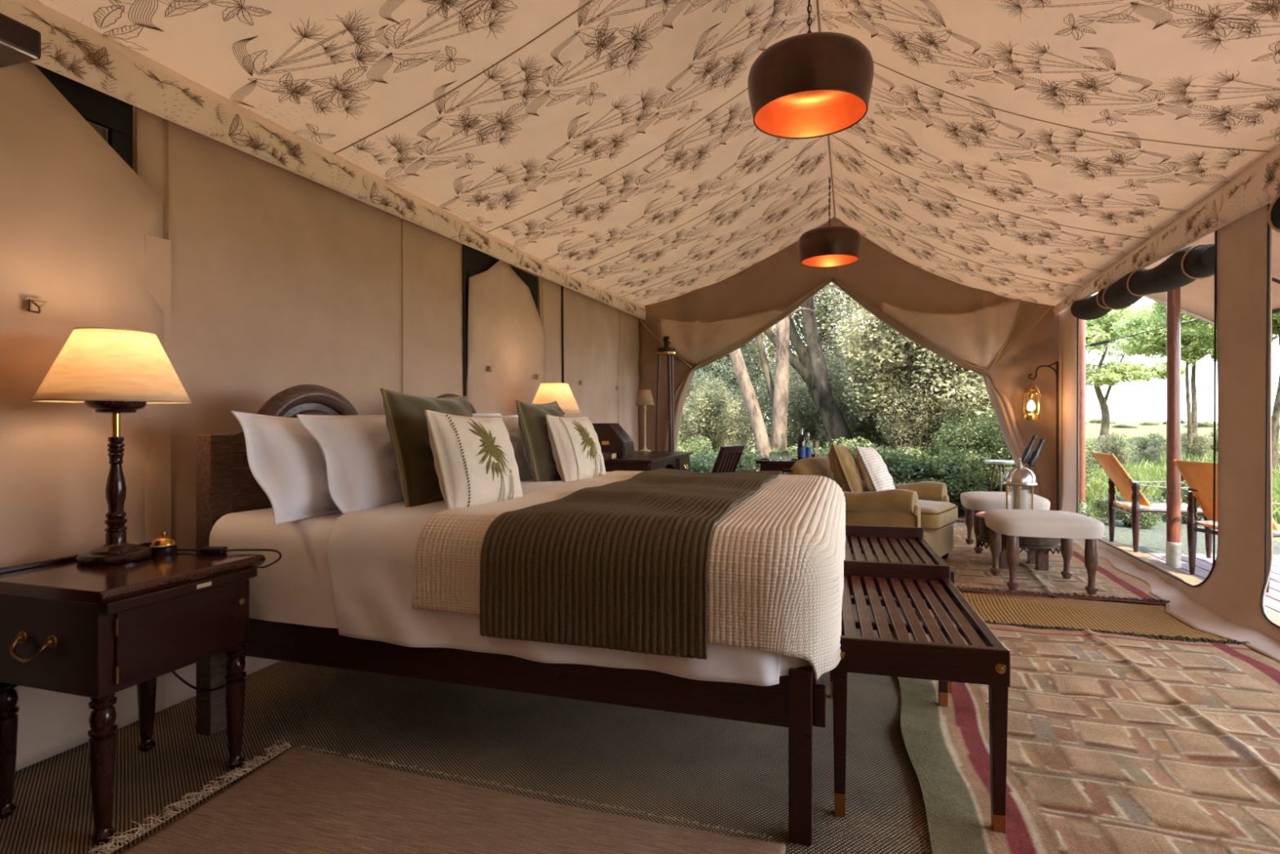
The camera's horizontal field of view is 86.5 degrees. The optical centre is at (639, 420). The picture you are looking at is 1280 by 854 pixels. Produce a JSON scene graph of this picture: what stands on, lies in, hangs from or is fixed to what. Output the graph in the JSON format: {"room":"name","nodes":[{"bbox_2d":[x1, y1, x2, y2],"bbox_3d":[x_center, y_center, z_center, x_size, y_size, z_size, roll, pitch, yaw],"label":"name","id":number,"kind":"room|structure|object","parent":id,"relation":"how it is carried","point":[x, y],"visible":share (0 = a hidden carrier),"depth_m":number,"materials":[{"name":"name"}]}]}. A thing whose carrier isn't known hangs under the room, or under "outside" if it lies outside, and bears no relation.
{"room":"tent interior","nodes":[
{"label":"tent interior","id":0,"kind":"room"},
{"bbox_2d":[0,13,40,68],"bbox_3d":[-1.953,0.072,1.027,0.540,2.055,1.520,0,0,17],"label":"wardrobe","id":1,"kind":"object","parent":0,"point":[20,43],"visible":1,"depth_m":1.64,"materials":[{"name":"brown wood"}]},
{"bbox_2d":[86,106,539,315],"bbox_3d":[-1.582,-0.135,3.766,0.018,2.570,9.850,0,0,17],"label":"wall","id":2,"kind":"structure","parent":0,"point":[134,136],"depth_m":2.61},
{"bbox_2d":[15,106,639,771],"bbox_3d":[-1.455,-0.150,3.700,0.067,2.500,9.800,0,0,17],"label":"wall","id":3,"kind":"structure","parent":0,"point":[266,279],"depth_m":3.17,"materials":[{"name":"beige fabric"}]},
{"bbox_2d":[0,62,164,770],"bbox_3d":[-2.025,-0.060,1.783,0.028,2.280,1.600,0,0,17],"label":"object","id":4,"kind":"structure","parent":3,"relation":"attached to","point":[75,218],"depth_m":2.21,"materials":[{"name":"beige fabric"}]},
{"bbox_2d":[34,63,133,169],"bbox_3d":[-2.084,-0.700,1.843,0.040,1.000,1.380,0,0,17],"label":"window","id":5,"kind":"structure","parent":3,"relation":"in","point":[98,108],"depth_m":2.40,"materials":[{"name":"black fabric"}]},
{"bbox_2d":[0,0,645,319],"bbox_3d":[-1.348,-1.225,3.771,0.031,0.354,9.600,0,0,17],"label":"trim","id":6,"kind":"structure","parent":3,"relation":"attached to","point":[72,50],"depth_m":2.75,"materials":[{"name":"brown"}]},
{"bbox_2d":[465,244,537,377],"bbox_3d":[-1.046,-0.700,5.175,0.040,1.000,1.140,0,0,17],"label":"window","id":7,"kind":"structure","parent":3,"relation":"in","point":[477,261],"depth_m":4.84,"materials":[{"name":"black fabric"}]},
{"bbox_2d":[466,259,546,416],"bbox_3d":[-0.980,-0.060,5.144,0.029,2.280,1.200,0,0,17],"label":"flap","id":8,"kind":"object","parent":3,"relation":"attached to","point":[506,333],"visible":0.44,"depth_m":5.01,"materials":[{"name":"beige fabric"}]},
{"bbox_2d":[0,522,1279,853],"bbox_3d":[0.731,1.115,3.019,5.000,0.030,10.200,0,0,17],"label":"floor","id":9,"kind":"structure","parent":0,"point":[730,774],"depth_m":2.21,"materials":[{"name":"wicker"}]},
{"bbox_2d":[0,542,265,844],"bbox_3d":[-1.521,0.759,2.015,0.507,0.682,0.517,0,0,17],"label":"bedside table","id":10,"kind":"object","parent":9,"relation":"on","point":[95,632],"visible":0.98,"depth_m":1.85,"materials":[{"name":"brown wood"}]},
{"bbox_2d":[31,327,191,564],"bbox_3d":[-1.629,0.078,2.114,0.394,0.707,0.394,0,0,40],"label":"table lamp","id":11,"kind":"object","parent":10,"relation":"on","point":[115,371],"visible":1,"depth_m":2.04,"materials":[{"name":"fabric"}]},
{"bbox_2d":[150,531,177,555],"bbox_3d":[-1.541,0.396,2.201,0.074,0.073,0.074,0,0,17],"label":"bell","id":12,"kind":"object","parent":10,"relation":"on","point":[162,545],"visible":0.98,"depth_m":2.18,"materials":[{"name":"gold metal"}]},
{"bbox_2d":[177,546,281,568],"bbox_3d":[-1.413,0.438,2.209,0.529,0.055,0.085,0,0,9],"label":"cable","id":13,"kind":"object","parent":10,"relation":"attached to","point":[209,549],"visible":0.81,"depth_m":2.20,"materials":[{"name":"black plastic"}]},
{"bbox_2d":[88,739,786,853],"bbox_3d":[-0.572,1.081,1.513,1.746,0.040,1.151,0,0,17],"label":"rug","id":14,"kind":"object","parent":9,"relation":"on","point":[300,801],"visible":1,"depth_m":1.84,"materials":[{"name":"fabric"}]},
{"bbox_2d":[195,384,826,845],"bbox_3d":[-0.252,0.475,3.001,2.135,1.249,1.970,0,0,17],"label":"double bed","id":15,"kind":"object","parent":9,"relation":"on","point":[797,703],"visible":0.27,"depth_m":2.09,"materials":[{"name":"brown wood"}]},
{"bbox_2d":[208,507,811,675],"bbox_3d":[-0.216,0.511,2.989,2.052,0.362,1.992,0,0,17],"label":"mattress","id":16,"kind":"object","parent":15,"relation":"on","point":[295,588],"visible":0.02,"depth_m":2.25,"materials":[{"name":"fabric"}]},
{"bbox_2d":[231,410,340,524],"bbox_3d":[-1.172,0.167,2.575,0.262,0.397,0.747,0,0,16],"label":"bed pillow","id":17,"kind":"object","parent":16,"relation":"on","point":[285,460],"visible":0.44,"depth_m":2.29,"materials":[{"name":"white fabric"}]},
{"bbox_2d":[296,413,404,514],"bbox_3d":[-0.960,0.169,2.635,0.263,0.382,0.721,0,0,19],"label":"bed pillow","id":18,"kind":"object","parent":16,"relation":"on","point":[356,451],"visible":0.51,"depth_m":2.38,"materials":[{"name":"white fabric"}]},
{"bbox_2d":[326,471,790,685],"bbox_3d":[-0.023,0.488,2.929,1.616,0.397,2.073,0,0,17],"label":"sheet","id":19,"kind":"object","parent":16,"relation":"on","point":[371,552],"visible":0.15,"depth_m":2.08,"materials":[{"name":"white fabric"}]},
{"bbox_2d":[380,387,472,506],"bbox_3d":[-0.764,0.115,2.595,0.223,0.452,0.524,0,0,23],"label":"velvet cushion","id":20,"kind":"object","parent":19,"relation":"on","point":[406,417],"visible":0.56,"depth_m":2.39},
{"bbox_2d":[472,414,533,480],"bbox_3d":[-0.713,0.166,3.531,0.258,0.392,0.744,0,0,16],"label":"bed pillow","id":21,"kind":"object","parent":19,"relation":"on","point":[511,422],"visible":0.18,"depth_m":3.51,"materials":[{"name":"white fabric"}]},
{"bbox_2d":[515,400,564,481],"bbox_3d":[-0.474,0.115,3.520,0.218,0.444,0.534,0,0,13],"label":"velvet cushion","id":22,"kind":"object","parent":19,"relation":"on","point":[532,423],"visible":0.58,"depth_m":3.31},
{"bbox_2d":[411,470,845,681],"bbox_3d":[0.195,0.487,2.862,1.276,0.400,2.074,0,0,17],"label":"bedspread","id":23,"kind":"object","parent":19,"relation":"on","point":[776,557],"visible":0.52,"depth_m":1.83,"materials":[{"name":"fabric"}]},
{"bbox_2d":[424,409,523,509],"bbox_3d":[-0.588,0.155,2.477,0.202,0.381,0.479,0,0,21],"label":"cushion","id":24,"kind":"object","parent":23,"relation":"on","point":[475,463],"visible":0.88,"depth_m":2.35,"materials":[{"name":"beige fabric"}]},
{"bbox_2d":[545,414,605,481],"bbox_3d":[-0.321,0.155,3.493,0.206,0.364,0.459,0,0,24],"label":"cushion","id":25,"kind":"object","parent":23,"relation":"on","point":[576,452],"visible":0.89,"depth_m":3.35,"materials":[{"name":"beige fabric"}]},
{"bbox_2d":[480,467,782,659],"bbox_3d":[0.166,0.445,2.870,0.670,0.372,2.113,0,0,17],"label":"throw blanket","id":26,"kind":"object","parent":23,"relation":"on","point":[620,565],"visible":0.93,"depth_m":1.90,"materials":[{"name":"fabric"}]},
{"bbox_2d":[604,450,693,471],"bbox_3d":[-0.045,0.719,6.644,0.803,0.762,1.600,0,0,17],"label":"writing desk","id":27,"kind":"object","parent":9,"relation":"on","point":[642,460],"visible":0.26,"depth_m":6.14,"materials":[{"name":"brown wood"}]},
{"bbox_2d":[591,422,634,457],"bbox_3d":[-0.245,0.183,6.275,0.340,0.310,0.324,0,0,17],"label":"box","id":28,"kind":"object","parent":27,"relation":"on","point":[612,437],"visible":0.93,"depth_m":6.13,"materials":[{"name":"brown wood"}]},
{"bbox_2d":[635,389,653,451],"bbox_3d":[0.054,0.005,7.336,0.199,0.665,0.199,0,0,17],"label":"desk lamp","id":29,"kind":"object","parent":27,"relation":"on","point":[645,398],"visible":0.98,"depth_m":7.28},
{"bbox_2d":[639,404,650,451],"bbox_3d":[0.054,0.083,7.336,0.130,0.510,0.128,0,0,17],"label":"lamp base","id":30,"kind":"object","parent":29,"relation":"attached to","point":[644,449],"depth_m":7.33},
{"bbox_2d":[654,336,677,451],"bbox_3d":[0.296,0.060,7.777,0.273,2.040,0.277,0,0,17],"label":"tripod stand","id":31,"kind":"object","parent":9,"relation":"on","point":[666,350],"visible":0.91,"depth_m":7.69,"materials":[{"name":"brown wood"}]},
{"bbox_2d":[711,444,744,472],"bbox_3d":[0.644,0.667,6.511,0.594,0.871,0.438,0,0,35],"label":"desk chair","id":32,"kind":"object","parent":9,"relation":"on","point":[728,457],"visible":0.45,"depth_m":6.36,"materials":[{"name":"brown wood"}]},
{"bbox_2d":[755,457,797,471],"bbox_3d":[1.440,0.743,6.590,0.580,0.715,0.400,0,0,17],"label":"bar table","id":33,"kind":"object","parent":9,"relation":"on","point":[783,464],"visible":0.37,"depth_m":6.46,"materials":[{"name":"brown wood"}]},
{"bbox_2d":[841,524,955,693],"bbox_3d":[1.142,0.830,3.179,0.460,0.540,0.909,0,0,15],"label":"luggage rack","id":34,"kind":"object","parent":9,"relation":"on","point":[879,541],"visible":0.28,"depth_m":3.35,"materials":[{"name":"brown wood"}]},
{"bbox_2d":[829,560,1010,833],"bbox_3d":[0.860,0.830,2.256,0.460,0.540,0.909,0,0,15],"label":"luggage rack","id":35,"kind":"object","parent":9,"relation":"on","point":[985,660],"visible":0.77,"depth_m":1.89,"materials":[{"name":"brown wood"}]},
{"bbox_2d":[1028,361,1058,511],"bbox_3d":[4.091,0.252,6.896,0.274,1.696,0.024,0,0,17],"label":"hook","id":36,"kind":"object","parent":9,"relation":"on","point":[1056,371],"visible":0.99,"depth_m":6.85,"materials":[{"name":"black metal"}]},
{"bbox_2d":[940,526,1165,604],"bbox_3d":[2.790,1.081,5.594,1.821,0.025,2.886,0,0,17],"label":"rug","id":37,"kind":"object","parent":9,"relation":"on","point":[971,568],"visible":0.34,"depth_m":4.73,"materials":[{"name":"fabric"}]},
{"bbox_2d":[791,456,958,563],"bbox_3d":[1.840,0.696,5.331,1.109,0.783,0.943,0,0,38],"label":"armchair","id":38,"kind":"object","parent":37,"relation":"on","point":[926,505],"visible":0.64,"depth_m":4.95,"materials":[{"name":"yellow fabric"}]},
{"bbox_2d":[828,441,864,492],"bbox_3d":[1.623,0.415,5.348,0.266,0.476,0.513,0,0,24],"label":"cushion","id":39,"kind":"object","parent":38,"relation":"on","point":[844,468],"visible":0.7,"depth_m":5.16,"materials":[{"name":"yellow fabric"}]},
{"bbox_2d":[855,445,895,491],"bbox_3d":[1.866,0.424,5.386,0.262,0.460,0.506,0,0,29],"label":"cushion","id":40,"kind":"object","parent":38,"relation":"on","point":[876,475],"visible":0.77,"depth_m":5.23,"materials":[{"name":"fabric"}]},
{"bbox_2d":[918,499,957,533],"bbox_3d":[1.955,0.716,5.240,0.800,0.214,0.600,0,0,38],"label":"seat cushion","id":41,"kind":"object","parent":38,"relation":"on","point":[937,516],"depth_m":4.90,"materials":[{"name":"yellow fabric"}]},
{"bbox_2d":[960,491,1050,553],"bbox_3d":[3.041,0.851,5.693,0.620,0.475,0.570,0,0,17],"label":"footstool","id":42,"kind":"object","parent":37,"relation":"on","point":[974,502],"visible":0.63,"depth_m":5.53,"materials":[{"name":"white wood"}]},
{"bbox_2d":[974,511,1060,570],"bbox_3d":[2.844,0.903,5.095,0.600,0.370,0.600,0,0,17],"label":"table","id":43,"kind":"object","parent":37,"relation":"on","point":[1037,550],"visible":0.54,"depth_m":4.91,"materials":[{"name":"brown wood"}]},
{"bbox_2d":[1002,457,1037,509],"bbox_3d":[2.844,0.498,5.095,0.232,0.440,0.232,0,0,17],"label":"candle lantern","id":44,"kind":"object","parent":43,"relation":"on","point":[1019,475],"visible":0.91,"depth_m":5.05,"materials":[{"name":"silver metal"}]},
{"bbox_2d":[1020,435,1045,493],"bbox_3d":[3.593,0.614,6.270,0.267,0.959,0.221,0,0,17],"label":"binoculars","id":45,"kind":"object","parent":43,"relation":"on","point":[1033,456],"visible":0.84,"depth_m":6.24,"materials":[{"name":"black plastic"}]},
{"bbox_2d":[984,509,1104,595],"bbox_3d":[2.655,0.851,4.504,0.620,0.475,0.570,0,0,14],"label":"footstool","id":46,"kind":"object","parent":37,"relation":"on","point":[1066,526],"visible":1,"depth_m":4.32,"materials":[{"name":"fabric"}]},
{"bbox_2d":[908,585,1249,644],"bbox_3d":[2.343,1.080,3.893,1.607,0.040,0.832,0,0,17],"label":"mat","id":47,"kind":"object","parent":9,"relation":"on","point":[1151,621],"visible":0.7,"depth_m":3.80,"materials":[{"name":"wicker"}]},
{"bbox_2d":[887,616,1279,853],"bbox_3d":[1.764,1.081,2.184,1.742,0.031,2.845,0,0,17],"label":"rug","id":48,"kind":"object","parent":9,"relation":"on","point":[1117,744],"visible":0.83,"depth_m":2.24,"materials":[{"name":"fabric"}]},
{"bbox_3d":[-0.679,0.759,4.869,0.507,0.682,0.517,0,0,17],"label":"bedside table","id":49,"kind":"object","parent":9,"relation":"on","visible":0},
{"bbox_2d":[532,382,581,413],"bbox_3d":[-0.638,0.078,5.080,0.394,0.707,0.394,0,0,40],"label":"table lamp","id":50,"kind":"object","parent":49,"relation":"on","point":[547,393],"visible":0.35,"depth_m":4.97,"materials":[{"name":"beige fabric"}]},
{"bbox_2d":[35,0,1279,306],"bbox_3d":[0.656,-1.738,3.147,4.622,1.136,9.600,0,0,17],"label":"ceiling","id":51,"kind":"structure","parent":0,"point":[1015,149],"depth_m":3.61,"materials":[{"name":"brown"}]},
{"bbox_2d":[747,0,873,138],"bbox_3d":[0.804,-1.878,3.227,0.578,0.872,0.578,0,0,17],"label":"pendant lamp","id":52,"kind":"object","parent":51,"relation":"hanging from","point":[811,85],"visible":1,"depth_m":3.06,"materials":[{"name":"brown metal"}]},
{"bbox_2d":[798,177,862,267],"bbox_3d":[1.787,-1.902,6.409,0.578,0.810,0.578,0,0,17],"label":"pendant lamp","id":53,"kind":"object","parent":51,"relation":"hanging from","point":[835,246],"visible":1,"depth_m":6.21,"materials":[{"name":"brown metal"}]},
{"bbox_2d":[638,217,1058,510],"bbox_3d":[2.196,-0.600,7.622,4.662,3.400,0.170,0,0,17],"label":"wall","id":54,"kind":"structure","parent":0,"point":[878,275],"depth_m":7.51,"materials":[{"name":"fabric"}]},
{"bbox_2d":[661,277,831,451],"bbox_3d":[1.163,-0.253,7.908,2.060,2.706,0.213,0,0,17],"label":"door curtain","id":55,"kind":"object","parent":54,"relation":"hanging from","point":[680,393],"visible":0.62,"depth_m":8.00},
{"bbox_2d":[657,307,786,364],"bbox_3d":[0.926,-0.967,7.883,1.498,0.610,0.148,0,0,17],"label":"flap","id":56,"kind":"object","parent":55,"relation":"attached to","point":[695,341],"visible":0.98,"depth_m":7.91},
{"bbox_2d":[831,277,1042,497],"bbox_3d":[3.161,-0.251,7.292,2.133,2.703,0.209,0,0,17],"label":"door curtain","id":57,"kind":"object","parent":54,"relation":"hanging from","point":[1013,437],"visible":0.69,"depth_m":7.10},
{"bbox_2d":[879,299,1022,369],"bbox_3d":[3.258,-0.909,7.156,1.392,0.777,0.180,0,0,17],"label":"flap","id":58,"kind":"object","parent":57,"relation":"attached to","point":[977,336],"visible":1,"depth_m":7.08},
{"bbox_2d":[1057,201,1279,641],"bbox_3d":[2.810,-0.049,2.476,0.189,2.302,9.600,0,0,17],"label":"wall","id":59,"kind":"structure","parent":0,"point":[1234,588],"depth_m":3.72,"materials":[{"name":"beige fabric"}]},
{"bbox_2d":[1069,244,1214,319],"bbox_3d":[3.773,-1.005,5.216,0.253,0.269,2.495,0,0,17],"label":"flap","id":60,"kind":"object","parent":59,"relation":"attached to","point":[1186,265],"visible":0.92,"depth_m":4.71,"materials":[{"name":"black fabric"}]},
{"bbox_2d":[1053,144,1279,314],"bbox_3d":[2.849,-1.224,2.464,0.031,0.273,9.600,0,0,17],"label":"trim","id":61,"kind":"structure","parent":59,"relation":"attached to","point":[1258,184],"depth_m":4.01,"materials":[{"name":"brown"}]},
{"bbox_2d":[1073,538,1279,662],"bbox_3d":[2.803,1.067,2.793,0.289,0.048,9.001,0,0,17],"label":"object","id":62,"kind":"structure","parent":59,"relation":"attached to","point":[1180,606],"depth_m":3.75,"materials":[{"name":"beige fabric"}]},
{"bbox_2d":[1143,228,1279,325],"bbox_3d":[3.492,-1.172,2.328,1.184,0.683,8.522,0,0,17],"label":"awning","id":63,"kind":"object","parent":59,"relation":"attached to","point":[1197,297],"visible":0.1,"depth_m":5.71,"materials":[{"name":"beige fabric"}]},
{"bbox_2d":[1266,193,1279,232],"bbox_3d":[2.758,-0.999,1.950,0.258,0.254,2.976,0,0,17],"label":"flap","id":64,"kind":"object","parent":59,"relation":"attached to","point":[1273,212],"visible":1,"depth_m":3.30,"materials":[{"name":"black fabric"}]},
{"label":"outside","id":65,"kind":"structure","parent":0,"visible":0},
{"bbox_2d":[732,421,1279,541],"bbox_3d":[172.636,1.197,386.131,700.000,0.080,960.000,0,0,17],"label":"ground","id":66,"kind":"structure","parent":65,"point":[1093,430],"depth_m":78.03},
{"bbox_2d":[676,434,714,469],"bbox_3d":[0.649,0.706,10.254,0.860,1.056,1.011,0,0,-26],"label":"bush","id":67,"kind":"object","parent":66,"relation":"on","point":[688,447],"visible":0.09,"depth_m":10.20,"materials":[{"name":"green plant"}]},
{"bbox_2d":[677,356,743,452],"bbox_3d":[0.970,-0.076,12.854,2.213,2.683,1.885,0,0,17],"label":"bush","id":68,"kind":"object","parent":66,"relation":"on","point":[696,379],"visible":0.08,"depth_m":12.82,"materials":[{"name":"green plant"}]},
{"bbox_2d":[680,376,751,464],"bbox_3d":[1.371,0.259,11.534,1.623,1.968,1.382,0,0,-18],"label":"bush","id":69,"kind":"object","parent":66,"relation":"on","point":[715,406],"visible":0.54,"depth_m":11.24,"materials":[{"name":"green plant"}]},
{"bbox_2d":[680,334,769,455],"bbox_3d":[1.688,-1.080,15.191,2.759,5.338,3.041,0,0,-7],"label":"tree","id":70,"kind":"object","parent":66,"relation":"on","point":[748,362],"visible":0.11,"depth_m":14.67,"materials":[{"name":"green plant"}]},
{"bbox_2d":[689,444,770,472],"bbox_3d":[1.121,0.795,9.418,1.435,0.949,1.421,0,0,44],"label":"bush","id":71,"kind":"object","parent":66,"relation":"on","point":[746,463],"visible":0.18,"depth_m":9.20,"materials":[{"name":"green plant"}]},
{"bbox_2d":[691,325,776,452],"bbox_3d":[2.058,-1.536,17.575,3.681,6.462,3.340,0,0,-24],"label":"tree","id":72,"kind":"object","parent":66,"relation":"on","point":[773,353],"visible":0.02,"depth_m":16.86,"materials":[{"name":"green plant"}]},
{"bbox_2d":[728,347,772,458],"bbox_3d":[1.000,-2.983,11.001,3.201,8.411,2.905,0,0,-6],"label":"leaning tree","id":73,"kind":"object","parent":66,"relation":"on","point":[758,427],"visible":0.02,"depth_m":10.25,"materials":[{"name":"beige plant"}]},
{"bbox_2d":[752,351,834,454],"bbox_3d":[2.813,-0.026,12.668,2.124,2.576,1.810,0,0,-44],"label":"bush","id":74,"kind":"object","parent":66,"relation":"on","point":[803,412],"visible":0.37,"depth_m":12.30,"materials":[{"name":"green plant"}]},
{"bbox_2d":[755,281,832,457],"bbox_3d":[2.489,-3.292,11.008,3.201,8.993,2.905,0,0,-6],"label":"tree","id":75,"kind":"object","parent":66,"relation":"on","point":[778,392],"visible":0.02,"depth_m":10.33,"materials":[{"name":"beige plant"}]},
{"bbox_2d":[764,442,827,475],"bbox_3d":[2.450,0.795,9.792,1.421,0.949,1.435,0,0,-38],"label":"bush","id":76,"kind":"object","parent":66,"relation":"on","point":[788,454],"visible":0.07,"depth_m":9.84,"materials":[{"name":"green plant"}]},
{"bbox_2d":[750,284,853,446],"bbox_3d":[4.466,-1.536,18.495,3.340,6.462,3.681,0,0,3],"label":"tree","id":77,"kind":"object","parent":66,"relation":"on","point":[797,317],"visible":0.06,"depth_m":17.46,"materials":[{"name":"green plant"}]},
{"bbox_2d":[764,296,855,450],"bbox_3d":[3.105,-3.377,11.707,3.201,9.222,2.905,0,0,-6],"label":"forked tree","id":78,"kind":"object","parent":66,"relation":"on","point":[811,365],"visible":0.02,"depth_m":10.90,"materials":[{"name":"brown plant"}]},
{"bbox_2d":[813,284,871,445],"bbox_3d":[5.866,-1.536,16.602,3.681,6.462,3.340,0,0,30],"label":"tree","id":79,"kind":"object","parent":66,"relation":"on","point":[820,294],"visible":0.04,"depth_m":16.59,"materials":[{"name":"green plant"}]},
{"bbox_2d":[813,323,911,456],"bbox_3d":[4.018,-0.160,11.381,2.360,2.862,2.011,0,0,-35],"label":"bush","id":80,"kind":"object","parent":66,"relation":"on","point":[865,426],"visible":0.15,"depth_m":11.10,"materials":[{"name":"green plant"}]},
{"bbox_2d":[818,435,955,501],"bbox_3d":[3.204,0.747,8.916,1.614,1.067,1.598,0,0,-6],"label":"bush","id":81,"kind":"object","parent":66,"relation":"on","point":[886,455],"visible":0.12,"depth_m":8.62,"materials":[{"name":"green plant"}]},
{"bbox_2d":[822,282,990,453],"bbox_3d":[3.754,-1.180,9.674,2.513,4.768,2.950,0,0,1],"label":"tree","id":82,"kind":"object","parent":66,"relation":"on","point":[890,354],"visible":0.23,"depth_m":9.48,"materials":[{"name":"green plant"}]},
{"bbox_2d":[864,369,992,458],"bbox_3d":[3.971,0.259,9.470,1.382,1.968,1.623,0,0,-22],"label":"bush","id":83,"kind":"object","parent":66,"relation":"on","point":[886,412],"visible":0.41,"depth_m":9.35,"materials":[{"name":"green plant"}]},
{"bbox_2d":[866,333,994,452],"bbox_3d":[4.597,-0.227,10.166,2.111,3.005,2.478,0,0,3],"label":"bush","id":84,"kind":"object","parent":66,"relation":"on","point":[953,365],"visible":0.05,"depth_m":9.45,"materials":[{"name":"green plant"}]},
{"bbox_2d":[755,464,1106,529],"bbox_3d":[0.926,1.135,13.903,11.500,0.059,11.000,0,0,17],"label":"litter","id":85,"kind":"object","parent":66,"relation":"on","point":[959,516],"depth_m":8.07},
{"bbox_2d":[1078,319,1086,514],"bbox_3d":[4.857,-0.080,7.480,0.094,2.400,0.094,0,0,17],"label":"tent pole","id":86,"kind":"object","parent":85,"relation":"on","point":[1082,322],"visible":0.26,"depth_m":7.45,"materials":[{"name":"red wood"}]},
{"bbox_2d":[886,446,999,498],"bbox_3d":[3.657,0.795,8.530,1.435,0.948,1.421,0,0,15],"label":"bush","id":87,"kind":"object","parent":66,"relation":"on","point":[941,467],"visible":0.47,"depth_m":8.28,"materials":[{"name":"green plant"}]},
{"bbox_2d":[917,419,1012,491],"bbox_3d":[4.205,0.616,8.763,1.204,1.257,1.024,0,0,15],"label":"bush","id":88,"kind":"object","parent":66,"relation":"on","point":[969,444],"visible":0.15,"depth_m":8.56,"materials":[{"name":"green plant"}]},
{"bbox_2d":[929,404,1015,511],"bbox_3d":[4.405,0.503,8.659,1.228,1.509,1.444,0,0,40],"label":"bush","id":89,"kind":"object","parent":66,"relation":"on","point":[993,433],"visible":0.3,"depth_m":8.41,"materials":[{"name":"green plant"}]},
{"bbox_2d":[940,466,1013,515],"bbox_3d":[4.155,0.891,8.156,1.076,0.712,1.066,0,0,-14],"label":"bush","id":90,"kind":"object","parent":66,"relation":"on","point":[982,485],"visible":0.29,"depth_m":8.08,"materials":[{"name":"green plant"}]},
{"bbox_2d":[911,343,1100,450],"bbox_3d":[5.114,-0.160,9.684,2.360,2.862,2.011,0,0,30],"label":"bush","id":91,"kind":"object","parent":66,"relation":"on","point":[1090,370],"visible":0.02,"depth_m":9.22,"materials":[{"name":"green plant"}]},
{"bbox_2d":[1006,437,1102,490],"bbox_3d":[4.908,0.706,8.129,0.860,1.056,1.011,0,0,-18],"label":"bush","id":92,"kind":"object","parent":66,"relation":"on","point":[1087,447],"visible":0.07,"depth_m":7.90,"materials":[{"name":"green plant"}]},
{"bbox_2d":[1085,431,1138,469],"bbox_3d":[9.990,0.745,14.717,1.340,1.008,1.035,0,0,2],"label":"bush","id":93,"kind":"object","parent":66,"relation":"on","point":[1113,444],"visible":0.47,"depth_m":14.46,"materials":[{"name":"green plant"}]},
{"bbox_2d":[1089,483,1166,528],"bbox_3d":[5.457,0.966,7.612,0.713,0.544,0.499,0,0,25],"label":"bush","id":94,"kind":"object","parent":66,"relation":"on","point":[1150,521],"visible":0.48,"depth_m":7.57,"materials":[{"name":"green plant"}]},
{"bbox_2d":[1085,302,1185,444],"bbox_3d":[17.845,-1.528,26.147,6.310,5.498,5.324,0,0,-11],"label":"tree","id":95,"kind":"object","parent":66,"relation":"on","point":[1097,330],"visible":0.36,"depth_m":24.71,"materials":[{"name":"green plant"}]},
{"bbox_2d":[1126,432,1166,465],"bbox_3d":[13.610,0.784,18.260,0.945,0.920,1.224,0,0,35],"label":"bush","id":96,"kind":"object","parent":66,"relation":"on","point":[1146,451],"visible":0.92,"depth_m":18.11,"materials":[{"name":"green plant"}]},
{"bbox_2d":[1107,302,1217,460],"bbox_3d":[16.529,-1.161,20.465,4.428,4.745,3.984,0,0,-34],"label":"tree","id":97,"kind":"object","parent":66,"relation":"on","point":[1193,348],"visible":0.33,"depth_m":20.18,"materials":[{"name":"green plant"}]},
{"bbox_2d":[1085,463,1279,524],"bbox_3d":[9.393,1.064,11.003,7.039,0.312,7.882,0,0,17],"label":"grass","id":98,"kind":"structure","parent":66,"relation":"on","point":[1100,485],"depth_m":10.62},
{"bbox_2d":[1085,436,1279,481],"bbox_3d":[27.541,1.064,22.842,29.465,0.312,32.468,0,0,17],"label":"meadow grass","id":99,"kind":"structure","parent":66,"relation":"on","point":[1205,459],"depth_m":18.57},
{"bbox_2d":[1094,515,1279,555],"bbox_3d":[6.799,1.177,5.689,5.400,0.048,5.008,0,0,17],"label":"gravel","id":100,"kind":"object","parent":66,"relation":"on","point":[1149,541],"visible":0.19,"depth_m":6.79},
{"bbox_2d":[1180,431,1213,460],"bbox_3d":[16.653,0.784,20.384,0.945,0.920,1.224,0,0,43],"label":"bush","id":101,"kind":"object","parent":66,"relation":"on","point":[1198,447],"visible":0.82,"depth_m":20.13,"materials":[{"name":"green plant"}]},
{"bbox_2d":[1137,300,1279,471],"bbox_3d":[14.504,-1.165,15.639,3.984,4.738,4.428,0,0,-36],"label":"tree","id":102,"kind":"object","parent":66,"relation":"on","point":[1160,309],"visible":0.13,"depth_m":15.66,"materials":[{"name":"green plant"}]},
{"bbox_2d":[1144,552,1279,615],"bbox_3d":[4.185,1.137,2.002,2.600,0.035,8.311,0,0,17],"label":"deck","id":103,"kind":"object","parent":66,"relation":"on","point":[1203,565],"visible":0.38,"depth_m":5.07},
{"bbox_2d":[1090,450,1213,558],"bbox_3d":[4.393,0.700,5.879,0.749,0.841,0.582,0,0,16],"label":"camp chair","id":104,"kind":"object","parent":103,"relation":"on","point":[1118,477],"visible":0.7,"depth_m":5.83,"materials":[{"name":"fabric"}]},
{"bbox_2d":[1165,251,1181,568],"bbox_3d":[4.076,-0.080,5.195,0.094,2.400,0.094,0,0,17],"label":"tent pole","id":105,"kind":"object","parent":103,"relation":"on","point":[1173,543],"visible":0.83,"depth_m":5.16,"materials":[{"name":"red wood"}]},
{"bbox_2d":[1173,458,1279,592],"bbox_3d":[4.233,0.700,4.712,0.749,0.841,0.582,0,0,-7],"label":"camp chair","id":106,"kind":"object","parent":103,"relation":"on","point":[1198,476],"visible":0.37,"depth_m":4.86,"materials":[{"name":"fabric"}]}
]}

